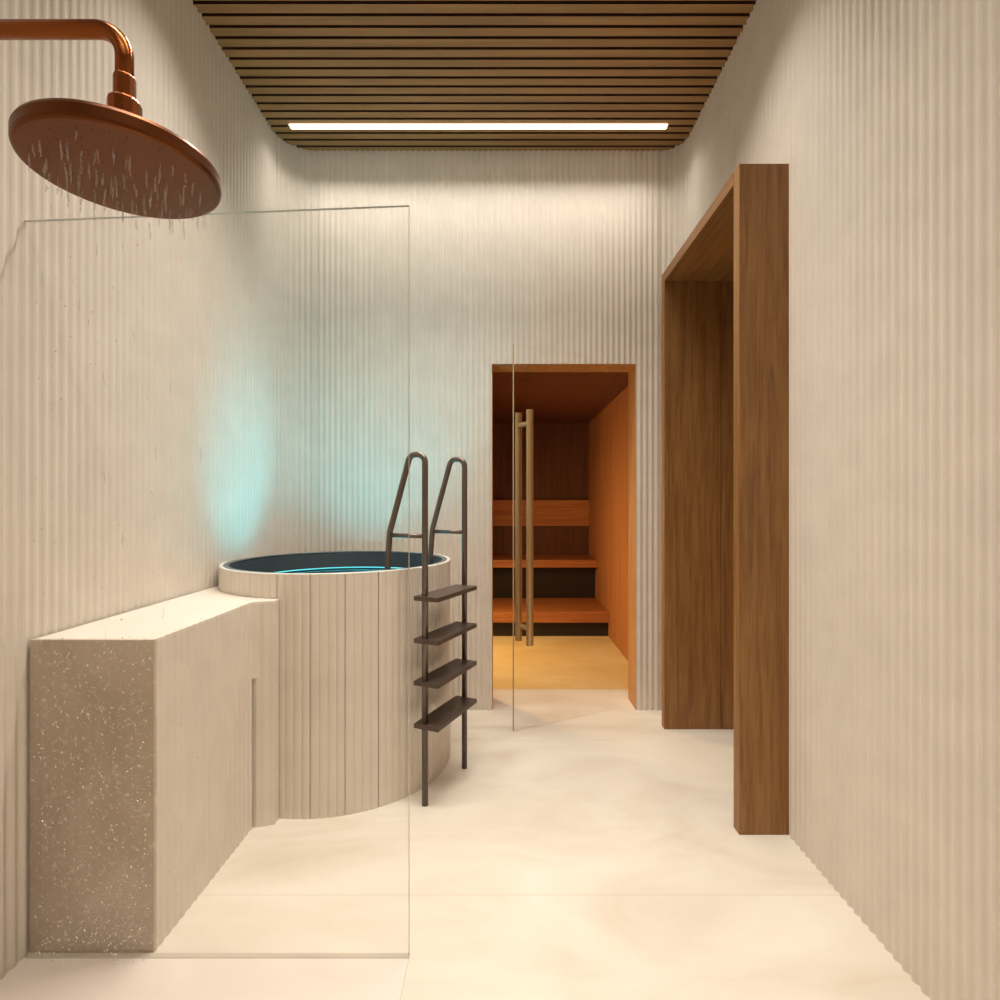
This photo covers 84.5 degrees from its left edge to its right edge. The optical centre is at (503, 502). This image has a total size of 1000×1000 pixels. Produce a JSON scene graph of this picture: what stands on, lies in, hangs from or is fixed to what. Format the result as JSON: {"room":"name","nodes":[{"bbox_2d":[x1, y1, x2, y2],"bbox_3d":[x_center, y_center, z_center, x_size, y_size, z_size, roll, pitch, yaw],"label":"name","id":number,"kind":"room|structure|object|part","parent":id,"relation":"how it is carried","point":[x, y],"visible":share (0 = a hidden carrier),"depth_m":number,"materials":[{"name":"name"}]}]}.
{"room":"spa wet room","nodes":[
{"label":"spa wet room","id":0,"kind":"room"},
{"bbox_2d":[0,0,314,979],"bbox_3d":[-1.252,-0.465,1.014,0.320,3.330,4.628,0,0,0],"label":"wall","id":1,"kind":"structure","parent":0,"point":[245,464],"depth_m":1.88,"materials":[{"name":"paint"}]},
{"bbox_2d":[0,19,221,218],"bbox_3d":[-0.900,-0.737,0.990,0.744,0.299,0.311,0,0,0],"label":"shower head","id":2,"kind":"object","parent":1,"relation":"attached to","point":[111,156],"visible":1,"depth_m":0.97},
{"bbox_3d":[-0.970,-0.808,0.990,0.604,0.117,0.029,0,0,0],"label":"arm","id":3,"kind":"part","parent":2,"relation":"part of","materials":[{"name":"orange metal"}]},
{"bbox_2d":[0,636,930,999],"bbox_3d":[0.085,1.248,2.380,3.070,0.104,7.640,0,0,0],"label":"floor","id":4,"kind":"structure","parent":0,"point":[591,848],"depth_m":1.69,"materials":[{"name":"beige stone"}]},
{"bbox_2d":[20,186,215,964],"bbox_3d":[-0.842,0.284,1.190,0.369,1.738,0.824,0,0,-36],"label":"water","id":5,"kind":"object","parent":4,"relation":"on","point":[115,934],"visible":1,"depth_m":1.39,"materials":[{"name":"clear liquid"}]},
{"bbox_2d":[30,586,278,952],"bbox_3d":[-1.061,0.782,1.951,0.410,0.835,0.968,0,0,0],"label":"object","id":6,"kind":"object","parent":4,"relation":"on","point":[225,700],"visible":1,"depth_m":1.47,"materials":[{"name":"stone"}]},
{"bbox_3d":[-1.099,0.782,1.473,0.332,0.835,0.012,0,0,0],"label":"panel","id":7,"kind":"part","parent":6,"relation":"part of","materials":[{"name":"stone"}]},
{"bbox_2d":[24,205,409,957],"bbox_3d":[-0.763,0.207,1.454,1.026,1.986,0.016,0,0,0],"label":"screen","id":8,"kind":"object","parent":4,"relation":"on","point":[30,955],"visible":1,"depth_m":1.46,"materials":[{"name":"clear glass"}]},
{"bbox_2d":[218,551,449,818],"bbox_3d":[-0.770,0.734,2.600,1.028,0.932,1.028,0,0,-22],"label":"tub","id":9,"kind":"object","parent":4,"relation":"on","point":[344,617],"visible":0.81,"depth_m":2.14,"materials":[{"name":"beige wood"}]},
{"bbox_2d":[385,451,476,806],"bbox_3d":[-0.303,0.494,2.359,0.264,1.411,0.367,0,0,24],"label":"ladder","id":10,"kind":"object","parent":4,"relation":"on","point":[438,719],"visible":0.99,"depth_m":2.24,"materials":[{"name":"brown metal"}]},
{"bbox_3d":[-0.396,0.497,2.221,0.204,1.406,0.024,0,0,24],"label":"rail","id":11,"kind":"part","parent":10,"relation":"part of","materials":[{"name":"brown metal"}]},
{"bbox_3d":[-0.261,0.494,2.527,0.204,1.411,0.024,0,0,24],"label":"rail","id":12,"kind":"part","parent":10,"relation":"part of","materials":[{"name":"brown metal"}]},
{"bbox_2d":[493,554,597,597],"bbox_3d":[-0.030,0.885,5.795,1.936,0.630,0.597,0,0,0],"label":"bench","id":13,"kind":"object","parent":4,"relation":"on","point":[554,575],"visible":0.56,"depth_m":5.67,"materials":[{"name":"brown wood"}]},
{"bbox_2d":[493,598,608,635],"bbox_3d":[-0.030,1.087,5.284,1.936,0.225,0.744,0,0,0],"label":"step","id":14,"kind":"structure","parent":4,"relation":"on","point":[551,616],"depth_m":4.96,"materials":[{"name":"brown wood"}]},
{"bbox_2d":[192,0,756,150],"bbox_3d":[-0.120,-2.085,0.994,2.580,0.090,4.588,0,0,0],"label":"ceiling","id":15,"kind":"structure","parent":0,"point":[300,61],"depth_m":2.56,"materials":[{"name":"brown wood"}]},
{"bbox_2d":[287,124,669,128],"bbox_3d":[-0.138,-2.052,2.976,2.068,0.036,0.038,0,0,0],"label":"recessed light","id":16,"kind":"object","parent":15,"relation":"in","point":[292,126],"visible":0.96,"depth_m":2.97,"materials":[{"name":"beige plastic"}]},
{"bbox_2d":[315,150,659,709],"bbox_3d":[-0.095,-0.465,3.264,1.994,3.330,0.167,0,0,0],"label":"wall","id":17,"kind":"structure","parent":0,"point":[554,256],"depth_m":3.18,"materials":[{"name":"paint"}]},
{"bbox_2d":[513,344,532,730],"bbox_3d":[0.345,0.181,2.999,0.644,2.022,0.154,0,0,-21],"label":"door","id":18,"kind":"structure","parent":17,"relation":"in","point":[528,423],"depth_m":2.87,"materials":[{"name":"clear glass"}]},
{"bbox_3d":[0.106,0.128,2.908,0.037,1.223,0.155,0,0,-28],"label":"handle","id":19,"kind":"part","parent":18,"relation":"part of","materials":[{"name":"gold metal"}]},
{"bbox_2d":[492,364,635,709],"bbox_3d":[0.347,0.192,3.284,0.843,2.016,0.189,0,0,0],"label":"trim","id":20,"kind":"structure","parent":17,"relation":"attached to","point":[630,368],"depth_m":3.27,"materials":[{"name":"brown wood"}]},
{"bbox_2d":[493,423,588,554],"bbox_3d":[-0.030,0.127,6.130,1.940,2.147,0.060,0,0,0],"label":"wall","id":21,"kind":"structure","parent":0,"point":[560,450],"depth_m":6.10,"materials":[{"name":"brown wood"}]},
{"bbox_2d":[493,500,589,525],"bbox_3d":[-0.030,0.110,6.055,1.936,0.285,0.070,0,0,0],"label":"wall panel","id":22,"kind":"object","parent":21,"relation":"attached to","point":[545,512],"visible":0.56,"depth_m":6.02,"materials":[{"name":"brown wood"}]},
{"bbox_2d":[493,372,627,422],"bbox_3d":[-0.030,-0.917,4.724,1.940,0.060,2.752,0,0,0],"label":"ceiling","id":23,"kind":"structure","parent":0,"point":[553,397],"depth_m":4.50,"materials":[{"name":"brown wood"}]},
{"bbox_2d":[589,0,999,999],"bbox_3d":[1.037,-0.465,2.430,0.270,3.330,7.460,0,0,0],"label":"wall","id":24,"kind":"structure","parent":0,"point":[883,115],"depth_m":1.48,"materials":[{"name":"paint"}]},
{"bbox_2d":[662,164,788,834],"bbox_3d":[1.155,-0.013,2.477,0.610,2.427,0.978,0,0,0],"label":"door frame","id":25,"kind":"structure","parent":24,"relation":"in","point":[725,291],"depth_m":2.17,"materials":[{"name":"brown wood"}]},
{"bbox_3d":[1.000,-0.013,2.941,0.300,2.427,0.050,0,0,0],"label":"frame post","id":26,"kind":"part","parent":25,"relation":"part of","materials":[{"name":"brown wood"}]},
{"bbox_3d":[1.000,-0.013,2.013,0.300,2.427,0.050,0,0,0],"label":"frame post","id":27,"kind":"part","parent":25,"relation":"part of","materials":[{"name":"brown wood"}]}
]}

